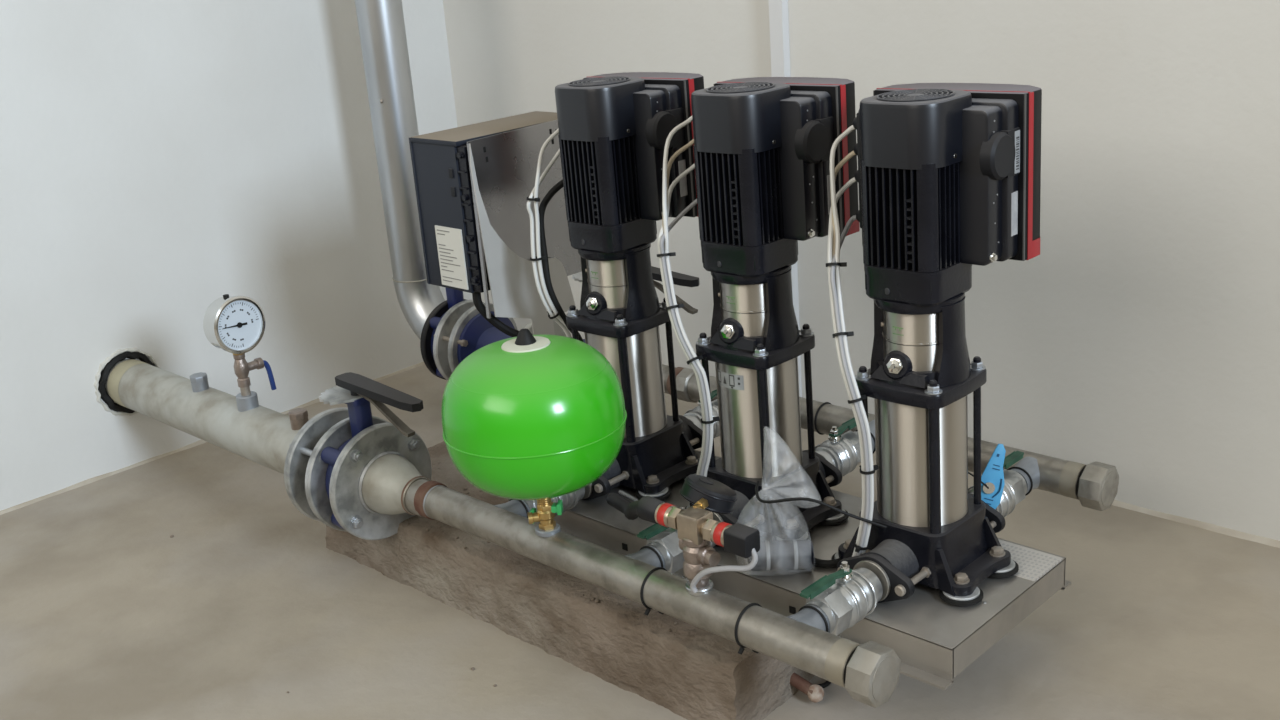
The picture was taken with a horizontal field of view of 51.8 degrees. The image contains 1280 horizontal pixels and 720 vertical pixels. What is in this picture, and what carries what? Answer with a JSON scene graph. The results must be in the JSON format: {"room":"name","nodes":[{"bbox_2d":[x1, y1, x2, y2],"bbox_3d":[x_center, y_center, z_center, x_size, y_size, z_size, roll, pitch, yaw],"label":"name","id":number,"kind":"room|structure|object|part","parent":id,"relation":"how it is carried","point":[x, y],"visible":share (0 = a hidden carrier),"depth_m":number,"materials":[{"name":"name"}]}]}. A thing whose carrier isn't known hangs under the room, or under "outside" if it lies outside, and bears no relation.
{"room":"pump room","nodes":[
{"label":"pump room","id":0,"kind":"room"},
{"bbox_2d":[0,0,472,510],"bbox_3d":[-2.580,-0.774,1.647,0.120,3.185,5.844,13,26,42],"label":"wall","id":1,"kind":"structure","parent":0,"point":[161,160],"depth_m":3.22,"materials":[{"name":"paint"}]},
{"bbox_2d":[0,362,424,514],"bbox_3d":[-1.494,0.362,3.010,0.018,0.015,2.924,13,26,42],"label":"trim","id":2,"kind":"structure","parent":1,"relation":"attached to","point":[88,481],"depth_m":3.24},
{"bbox_2d":[94,347,348,521],"bbox_3d":[-0.941,0.126,2.923,0.964,0.230,0.230,13,26,42],"label":"pipe","id":3,"kind":"object","parent":1,"relation":"attached to","point":[237,424],"visible":0.8,"depth_m":2.83,"materials":[{"name":"metal"}]},
{"bbox_2d":[203,294,275,395],"bbox_3d":[-0.841,-0.028,2.764,0.058,0.227,0.130,11,24,39],"label":"pressure gauge","id":4,"kind":"object","parent":3,"relation":"on","point":[235,325],"visible":1,"depth_m":2.73,"materials":[{"name":"silver metal"}]},
{"bbox_3d":[-0.797,0.032,2.821,0.011,0.072,0.027,13,26,42],"label":"handle","id":5,"kind":"part","parent":4,"relation":"part of","materials":[{"name":"blue plastic"}]},
{"bbox_2d":[289,416,388,531],"bbox_3d":[-0.577,0.213,2.585,0.110,0.230,0.230,13,26,42],"label":"flange","id":6,"kind":"object","parent":3,"relation":"attached to","point":[318,500],"visible":0.24,"depth_m":2.49,"materials":[{"name":"metal"}]},
{"bbox_2d":[318,372,422,528],"bbox_3d":[-0.502,0.187,2.464,0.172,0.291,0.254,-12,20,-21],"label":"valve","id":7,"kind":"object","parent":6,"relation":"attached to","point":[357,391],"visible":0.41,"depth_m":2.45,"materials":[{"name":"blue metal"}]},
{"bbox_3d":[-0.555,0.062,2.491,0.096,0.005,0.113,13,26,42],"label":"notch plate","id":8,"kind":"part","parent":7,"relation":"part of","materials":[{"name":"metal"}]},
{"bbox_3d":[-0.478,0.064,2.420,0.243,0.033,0.040,13,26,42],"label":"lever","id":9,"kind":"part","parent":7,"relation":"part of","materials":[{"name":"black plastic"}]},
{"bbox_2d":[329,423,431,539],"bbox_3d":[-0.440,0.243,2.456,0.158,0.226,0.226,13,26,42],"label":"flange","id":10,"kind":"object","parent":7,"relation":"attached to","point":[375,479],"visible":0.85,"depth_m":2.45,"materials":[{"name":"metal"}]},
{"bbox_2d":[414,481,900,707],"bbox_3d":[-0.021,0.333,2.085,0.989,0.079,0.110,13,26,42],"label":"pipe","id":11,"kind":"object","parent":10,"relation":"attached to","point":[869,672],"visible":0.99,"depth_m":1.96,"materials":[{"name":"grey metal"}]},
{"bbox_2d":[528,500,562,536],"bbox_3d":[-0.156,0.259,2.168,0.058,0.054,0.042,-3,19,5],"label":"valve","id":12,"kind":"object","parent":11,"relation":"attached to","point":[547,527],"visible":0.97,"depth_m":2.16,"materials":[{"name":"gold metal"}]},
{"bbox_2d":[442,328,626,506],"bbox_3d":[-0.169,0.101,2.118,0.296,0.317,0.296,10,24,37],"label":"tank","id":13,"kind":"object","parent":12,"relation":"on","point":[541,418],"visible":1,"depth_m":2.00,"materials":[{"name":"green metal"}]},
{"bbox_3d":[-0.158,0.228,2.159,0.025,0.050,0.025,12,25,42],"label":"threaded stem","id":14,"kind":"part","parent":13,"relation":"part of","materials":[{"name":"gold metal"}]},
{"bbox_2d":[523,487,584,515],"bbox_3d":[-0.175,0.239,2.355,0.074,0.099,0.154,13,26,42],"label":"valve","id":15,"kind":"object","parent":11,"relation":"attached to","point":[570,500],"visible":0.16,"depth_m":2.36,"materials":[{"name":"silver metal"}]},
{"bbox_2d":[637,507,715,572],"bbox_3d":[0.056,0.294,2.140,0.074,0.099,0.154,13,26,42],"label":"valve","id":16,"kind":"object","parent":11,"relation":"attached to","point":[665,540],"visible":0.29,"depth_m":2.10,"materials":[{"name":"silver metal"}]},
{"bbox_3d":[0.037,0.265,2.113,0.017,0.009,0.108,13,26,42],"label":"lever","id":17,"kind":"part","parent":16,"relation":"part of","materials":[{"name":"green plastic"}]},
{"bbox_2d":[636,496,759,595],"bbox_3d":[0.085,0.282,1.932,0.212,0.128,0.044,13,26,42],"label":"sensor tee","id":18,"kind":"object","parent":11,"relation":"attached to","point":[696,527],"visible":0.96,"depth_m":1.91,"materials":[{"name":"brown metal"}]},
{"bbox_2d":[619,490,637,501],"bbox_3d":[-0.005,0.226,2.171,0.020,0.128,0.324,-7,19,-8],"label":"hose","id":19,"kind":"object","parent":18,"relation":"attached to","point":[621,492],"visible":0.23,"depth_m":2.29,"materials":[{"name":"grey"}]},
{"bbox_2d":[680,474,736,513],"bbox_3d":[0.108,0.210,1.972,0.086,0.061,0.131,-7,19,-9],"label":"gauge","id":20,"kind":"object","parent":18,"relation":"attached to","point":[706,493],"visible":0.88,"depth_m":1.96,"materials":[{"name":"black paint"}]},
{"bbox_2d":[690,548,757,592],"bbox_3d":[0.118,0.303,1.883,0.110,0.090,0.015,6,21,28],"label":"cable","id":21,"kind":"object","parent":18,"relation":"attached to","point":[754,560],"visible":1,"depth_m":1.87,"materials":[{"name":"grey plastic"}]},
{"bbox_2d":[800,561,882,634],"bbox_3d":[0.287,0.349,1.926,0.074,0.099,0.154,13,26,42],"label":"valve","id":22,"kind":"object","parent":11,"relation":"attached to","point":[845,596],"visible":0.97,"depth_m":1.91,"materials":[{"name":"metal"}]},
{"bbox_3d":[0.268,0.320,1.899,0.017,0.009,0.108,13,26,42],"label":"lever","id":23,"kind":"part","parent":22,"relation":"part of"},
{"bbox_2d":[433,300,571,379],"bbox_3d":[-0.301,-0.011,3.269,0.434,0.224,0.224,13,26,42],"label":"valve","id":24,"kind":"object","parent":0,"point":[462,330],"visible":0.3,"depth_m":3.30,"materials":[{"name":"metal"}]},
{"bbox_2d":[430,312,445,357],"bbox_3d":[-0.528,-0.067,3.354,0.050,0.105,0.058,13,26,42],"label":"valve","id":25,"kind":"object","parent":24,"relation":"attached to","point":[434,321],"depth_m":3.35,"materials":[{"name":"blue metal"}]},
{"bbox_2d":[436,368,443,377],"bbox_3d":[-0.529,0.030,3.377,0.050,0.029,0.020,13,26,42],"label":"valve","id":26,"kind":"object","parent":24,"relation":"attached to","point":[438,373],"depth_m":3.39,"materials":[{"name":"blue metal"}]},
{"bbox_2d":[445,287,463,308],"bbox_3d":[-0.489,-0.168,3.370,0.050,0.057,0.053,13,26,42],"label":"valve","id":27,"kind":"object","parent":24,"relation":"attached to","point":[454,296],"depth_m":3.37,"materials":[{"name":"blue metal"}]},
{"bbox_2d":[662,364,1118,510],"bbox_3d":[0.304,0.108,2.674,1.339,0.079,0.110,13,26,42],"label":"pipe","id":28,"kind":"object","parent":24,"relation":"attached to","point":[1095,484],"visible":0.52,"depth_m":2.29,"materials":[{"name":"grey metal"}]},
{"bbox_2d":[572,272,581,281],"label":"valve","id":29,"kind":"object","parent":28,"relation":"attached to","point":[578,276],"depth_m":2.97,"materials":[{"name":"silver metal"}]},
{"bbox_3d":[-0.103,-0.193,2.982,0.096,0.005,0.113,13,26,42],"label":"notch plate","id":30,"kind":"part","parent":29,"relation":"part of","materials":[{"name":"metal"}]},
{"bbox_2d":[651,266,663,292],"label":"valve","id":31,"kind":"object","parent":28,"relation":"attached to","point":[656,273],"depth_m":2.84,"materials":[{"name":"grey metal"}]},
{"bbox_2d":[675,294,697,313],"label":"valve","id":32,"kind":"object","parent":28,"relation":"attached to","point":[687,307],"depth_m":2.81,"materials":[{"name":"grey metal"}]},
{"bbox_2d":[676,368,697,402],"bbox_3d":[0.110,0.055,2.874,0.033,0.077,0.077,13,26,42],"label":"pipe fitting","id":33,"kind":"object","parent":28,"relation":"attached to","point":[685,377],"depth_m":2.85,"materials":[{"name":"silver metal"}]},
{"bbox_2d":[684,389,719,437],"bbox_3d":[0.146,0.108,2.667,0.074,0.099,0.154,13,26,42],"label":"valve","id":34,"kind":"object","parent":28,"relation":"attached to","point":[694,415],"visible":0.35,"depth_m":2.63,"materials":[{"name":"silver metal"}]},
{"bbox_3d":[0.159,0.067,2.670,0.017,0.009,0.108,13,26,42],"label":"lever","id":35,"kind":"part","parent":34,"relation":"part of","materials":[{"name":"green plastic"}]},
{"bbox_2d":[815,415,868,476],"bbox_3d":[0.377,0.163,2.452,0.074,0.099,0.154,13,26,42],"label":"valve","id":36,"kind":"object","parent":28,"relation":"attached to","point":[842,451],"visible":0.67,"depth_m":2.42,"materials":[{"name":"silver metal"}]},
{"bbox_3d":[0.390,0.122,2.455,0.017,0.009,0.108,13,26,42],"label":"lever","id":37,"kind":"part","parent":36,"relation":"part of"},
{"bbox_2d":[968,451,1026,517],"bbox_3d":[0.608,0.218,2.238,0.074,0.099,0.154,13,26,42],"label":"valve","id":38,"kind":"object","parent":28,"relation":"attached to","point":[1015,487],"visible":0.28,"depth_m":2.23,"materials":[{"name":"silver metal"}]},
{"bbox_2d":[968,444,1005,508],"bbox_3d":[0.558,0.203,2.153,0.072,0.137,0.034,3,20,22],"label":"tag","id":39,"kind":"object","parent":38,"relation":"hanging from","point":[992,478],"visible":0.67,"depth_m":2.14,"materials":[{"name":"blue plastic"}]},
{"bbox_3d":[0.621,0.177,2.241,0.017,0.009,0.108,13,26,42],"label":"lever","id":40,"kind":"part","parent":38,"relation":"part of","materials":[{"name":"green plastic"}]},
{"bbox_2d":[0,365,1279,719],"bbox_3d":[0.258,1.406,-0.359,7.615,0.060,5.844,13,26,42],"label":"floor","id":41,"kind":"structure","parent":0,"point":[105,614],"depth_m":2.37,"materials":[{"name":"concrete"}]},
{"bbox_2d":[355,0,465,379],"bbox_3d":[-0.635,-1.152,3.134,0.212,2.508,0.216,13,26,42],"label":"riser pipe","id":42,"kind":"object","parent":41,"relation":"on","point":[381,24],"visible":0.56,"depth_m":3.33,"materials":[{"name":"silver metal"}]},
{"bbox_2d":[467,120,581,334],"bbox_3d":[-0.187,-0.117,2.638,0.012,0.704,0.313,13,26,42],"label":"mounting plate","id":43,"kind":"object","parent":41,"relation":"on","point":[503,166],"visible":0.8,"depth_m":2.55,"materials":[{"name":"metal"}]},
{"bbox_2d":[409,111,557,292],"bbox_3d":[-0.265,-0.321,2.636,0.160,0.296,0.326,13,26,42],"label":"control box","id":44,"kind":"object","parent":43,"relation":"attached to","point":[440,162],"visible":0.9,"depth_m":2.53,"materials":[{"name":"metal"}]},
{"bbox_3d":[-0.279,-0.457,2.593,0.140,0.010,0.326,13,26,42],"label":"dusty lid","id":45,"kind":"part","parent":44,"relation":"part of","materials":[{"name":"plastic"}]},
{"bbox_2d":[472,292,532,336],"bbox_3d":[-0.230,-0.084,2.622,0.200,0.159,0.022,-12,20,-22],"label":"power cable","id":46,"kind":"object","parent":44,"relation":"attached to","point":[476,296],"visible":0.51,"depth_m":2.58,"materials":[{"name":"black rubber"}]},
{"bbox_2d":[325,441,814,719],"bbox_3d":[-0.087,0.357,2.521,1.106,0.131,0.509,13,26,42],"label":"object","id":47,"kind":"object","parent":41,"relation":"on","point":[688,670],"visible":0.23,"depth_m":2.23,"materials":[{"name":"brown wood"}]},
{"bbox_2d":[508,450,1070,689],"bbox_3d":[0.214,0.304,2.310,0.964,0.060,0.383,13,26,42],"label":"base frame","id":48,"kind":"object","parent":41,"relation":"on","point":[934,640],"visible":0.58,"depth_m":2.04,"materials":[{"name":"silver metal"}]},
{"bbox_2d":[606,493,638,519],"bbox_3d":[-0.019,0.235,2.158,0.037,0.150,0.331,-7,19,-8],"label":"hose","id":49,"kind":"object","parent":48,"relation":"on","point":[628,508],"visible":0.82,"depth_m":2.23,"materials":[{"name":"black rubber"}]},
{"bbox_2d":[555,72,703,499],"bbox_3d":[-0.031,-0.135,2.414,0.279,0.752,0.319,12,25,42],"label":"pump","id":50,"kind":"object","parent":48,"relation":"on","point":[614,128],"visible":0.8,"depth_m":2.33,"materials":[{"name":"black metal"}]},
{"bbox_2d":[527,129,571,337],"bbox_3d":[-0.161,-0.204,2.465,0.106,0.460,0.041,-17,22,-32],"label":"cable bundle","id":51,"kind":"object","parent":50,"relation":"attached to","point":[533,196],"visible":0.77,"depth_m":2.43,"materials":[{"name":"white plastic"}]},
{"bbox_2d":[539,179,583,341],"bbox_3d":[-0.143,-0.155,2.485,0.088,0.374,0.030,-14,21,-25],"label":"cable","id":52,"kind":"object","parent":50,"relation":"attached to","point":[545,264],"visible":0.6,"depth_m":2.44,"materials":[{"name":"black rubber"}]},
{"bbox_3d":[-0.112,0.038,2.463,0.012,0.218,0.011,12,25,42],"label":"tie rod","id":53,"kind":"part","parent":50,"relation":"part of","materials":[{"name":"black metal"}]},
{"bbox_2d":[568,76,629,86],"bbox_3d":[-0.071,-0.485,2.293,0.109,0.003,0.109,12,25,42],"label":"grille","id":54,"kind":"object","parent":50,"relation":"attached to","point":[616,81],"depth_m":2.27,"materials":[{"name":"black plastic"}]},
{"bbox_3d":[-0.058,-0.332,2.343,0.127,0.156,0.127,12,25,42],"label":"motor","id":55,"kind":"part","parent":50,"relation":"part of","materials":[{"name":"black metal"}]},
{"bbox_3d":[-0.024,0.058,2.381,0.017,0.218,0.017,12,25,42],"label":"tie rod","id":56,"kind":"part","parent":50,"relation":"part of","materials":[{"name":"black metal"}]},
{"bbox_2d":[639,487,667,496],"bbox_3d":[0.025,0.239,2.418,0.055,0.004,0.055,13,25,42],"label":"rubber foot","id":57,"kind":"object","parent":50,"relation":"in","point":[643,491],"depth_m":2.40,"materials":[{"name":"rubber"}]},
{"bbox_3d":[0.060,0.023,2.462,0.012,0.218,0.011,12,25,42],"label":"tie rod","id":58,"kind":"part","parent":50,"relation":"part of","materials":[{"name":"black metal"}]},
{"bbox_3d":[0.091,0.356,2.191,0.964,0.057,0.024,13,26,42],"label":"rail","id":59,"kind":"part","parent":48,"relation":"part of","materials":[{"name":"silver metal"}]},
{"bbox_2d":[685,77,859,545],"bbox_3d":[0.198,-0.080,2.201,0.279,0.752,0.319,12,25,42],"label":"pump","id":60,"kind":"object","parent":48,"relation":"on","point":[762,146],"visible":0.87,"depth_m":2.13,"materials":[{"name":"black metal"}]},
{"bbox_2d":[657,116,719,476],"bbox_3d":[0.082,-0.065,2.232,0.093,0.679,0.177,-2,19,6],"label":"cable bundle","id":61,"kind":"object","parent":60,"relation":"attached to","point":[707,419],"visible":0.83,"depth_m":2.20,"materials":[{"name":"beige plastic"}]},
{"bbox_3d":[0.117,0.093,2.250,0.012,0.218,0.011,12,25,42],"label":"tie rod","id":62,"kind":"part","parent":60,"relation":"part of","materials":[{"name":"black metal"}]},
{"bbox_3d":[0.172,-0.277,2.130,0.127,0.156,0.127,12,25,42],"label":"motor","id":63,"kind":"part","parent":60,"relation":"part of","materials":[{"name":"black metal"}]},
{"bbox_2d":[706,82,774,92],"bbox_3d":[0.159,-0.430,2.079,0.109,0.003,0.109,12,25,42],"label":"grille","id":64,"kind":"object","parent":60,"relation":"attached to","point":[744,87],"depth_m":2.06,"materials":[{"name":"black plastic"}]},
{"bbox_3d":[0.205,0.113,2.167,0.017,0.218,0.017,12,25,42],"label":"tie rod","id":65,"kind":"part","parent":60,"relation":"part of","materials":[{"name":"metal"}]},
{"bbox_3d":[0.290,0.078,2.249,0.012,0.218,0.011,12,25,42],"label":"tie rod","id":66,"kind":"part","parent":60,"relation":"part of","materials":[{"name":"metal"}]},
{"bbox_2d":[807,528,841,567],"bbox_3d":[0.309,0.288,2.169,0.120,0.049,0.144,3,20,21],"label":"cable","id":67,"kind":"object","parent":48,"relation":"on","point":[817,562],"visible":0.29,"depth_m":2.11,"materials":[{"name":"black rubber"}]},
{"bbox_2d":[831,83,1041,605],"bbox_3d":[0.430,-0.025,1.986,0.279,0.752,0.319,12,25,42],"label":"pump","id":68,"kind":"object","parent":48,"relation":"on","point":[948,175],"visible":0.98,"depth_m":1.91,"materials":[{"name":"black metal"}]},
{"bbox_2d":[755,481,886,528],"bbox_3d":[0.273,0.231,2.027,0.205,0.059,0.047,4,20,22],"label":"cord","id":69,"kind":"object","parent":68,"relation":"attached to","point":[758,482],"visible":1,"depth_m":2.01,"materials":[{"name":"black rubber"}]},
{"bbox_2d":[826,125,878,556],"bbox_3d":[0.324,-0.009,2.016,0.070,0.680,0.187,-2,19,8],"label":"cable bundle","id":70,"kind":"object","parent":68,"relation":"attached to","point":[835,241],"visible":0.91,"depth_m":1.99,"materials":[{"name":"beige plastic"}]},
{"bbox_3d":[0.346,-0.288,1.992,0.012,0.177,0.038,12,25,42],"label":"gland plate","id":71,"kind":"part","parent":68,"relation":"part of","materials":[{"name":"black plastic"}]},
{"bbox_3d":[0.348,0.148,2.035,0.012,0.218,0.011,12,25,42],"label":"tie rod","id":72,"kind":"part","parent":68,"relation":"part of","materials":[{"name":"metal"}]},
{"bbox_3d":[0.403,-0.222,1.915,0.127,0.156,0.127,12,25,42],"label":"motor","id":73,"kind":"part","parent":68,"relation":"part of","materials":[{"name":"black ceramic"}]},
{"bbox_2d":[876,89,954,101],"bbox_3d":[0.390,-0.375,1.865,0.109,0.003,0.109,12,25,42],"label":"grille","id":74,"kind":"object","parent":68,"relation":"attached to","point":[911,95],"depth_m":1.85,"materials":[{"name":"black plastic"}]},
{"bbox_3d":[0.437,0.168,1.952,0.017,0.218,0.017,12,25,42],"label":"tie rod","id":75,"kind":"part","parent":68,"relation":"part of","materials":[{"name":"metal"}]},
{"bbox_2d":[943,587,979,600],"bbox_3d":[0.485,0.349,1.990,0.055,0.004,0.055,13,25,42],"label":"washer","id":76,"kind":"object","parent":68,"relation":"in","point":[949,593],"depth_m":1.97,"materials":[{"name":"metal"}]},
{"bbox_3d":[0.521,0.133,2.034,0.012,0.218,0.011,12,25,42],"label":"tie rod","id":77,"kind":"part","parent":68,"relation":"part of","materials":[{"name":"metal"}]},
{"bbox_2d":[995,559,1014,572],"bbox_3d":[0.559,0.319,2.062,0.055,0.004,0.055,13,25,42],"label":"washer","id":78,"kind":"object","parent":68,"relation":"in","point":[1005,565],"depth_m":2.04,"materials":[{"name":"metal"}]},
{"bbox_3d":[0.337,0.255,2.430,0.964,0.057,0.026,13,26,42],"label":"rail","id":79,"kind":"part","parent":48,"relation":"part of","materials":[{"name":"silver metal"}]},
{"bbox_3d":[0.560,0.385,1.987,0.004,0.050,0.338,13,26,42],"label":"plate","id":80,"kind":"part","parent":48,"relation":"part of","materials":[{"name":"silver metal"}]},
{"bbox_3d":[0.211,0.220,2.074,0.117,0.250,0.116,13,26,42],"label":"plastic bag","id":81,"kind":"object","parent":48,"relation":"on","visible":0},
{"bbox_2d":[748,539,813,570],"bbox_3d":[0.225,0.312,2.105,0.104,0.051,0.049,-4,19,1],"label":"spare part","id":82,"kind":"object","parent":81,"relation":"in","point":[794,554],"visible":0.87,"depth_m":2.08,"materials":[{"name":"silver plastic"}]},
{"bbox_2d":[790,673,830,702],"bbox_3d":[0.293,0.510,2.117,0.066,0.041,0.115,13,26,42],"label":"fitting","id":83,"kind":"object","parent":41,"relation":"on","point":[815,692],"visible":0.89,"depth_m":2.08,"materials":[{"name":"brown metal"}]},
{"bbox_2d":[443,0,1279,540],"bbox_3d":[2.159,-0.926,1.015,7.515,3.185,0.120,13,26,42],"label":"wall","id":84,"kind":"structure","parent":0,"point":[1141,339],"depth_m":2.55,"materials":[{"name":"grey paint"}]},
{"bbox_2d":[671,271,699,286],"label":"handle","id":85,"kind":"object","parent":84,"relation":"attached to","point":[680,279],"depth_m":2.78,"materials":[{"name":"black plastic"}]},
{"bbox_3d":[0.035,-0.182,2.852,0.243,0.033,0.040,13,26,42],"label":"lever","id":86,"kind":"part","parent":85,"relation":"part of","materials":[{"name":"black plastic"}]},
{"bbox_2d":[769,0,801,396],"bbox_3d":[0.260,-1.349,2.688,0.036,3.183,0.026,13,26,42],"label":"pipe","id":87,"kind":"object","parent":84,"relation":"attached to","point":[778,9],"visible":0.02,"depth_m":2.90,"materials":[{"name":"white plastic"}]},
{"bbox_2d":[1112,500,1279,547],"bbox_3d":[0.830,0.259,2.778,3.600,0.018,0.024,13,26,42],"label":"trim","id":88,"kind":"structure","parent":84,"relation":"attached to","point":[1215,528],"depth_m":2.54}
]}

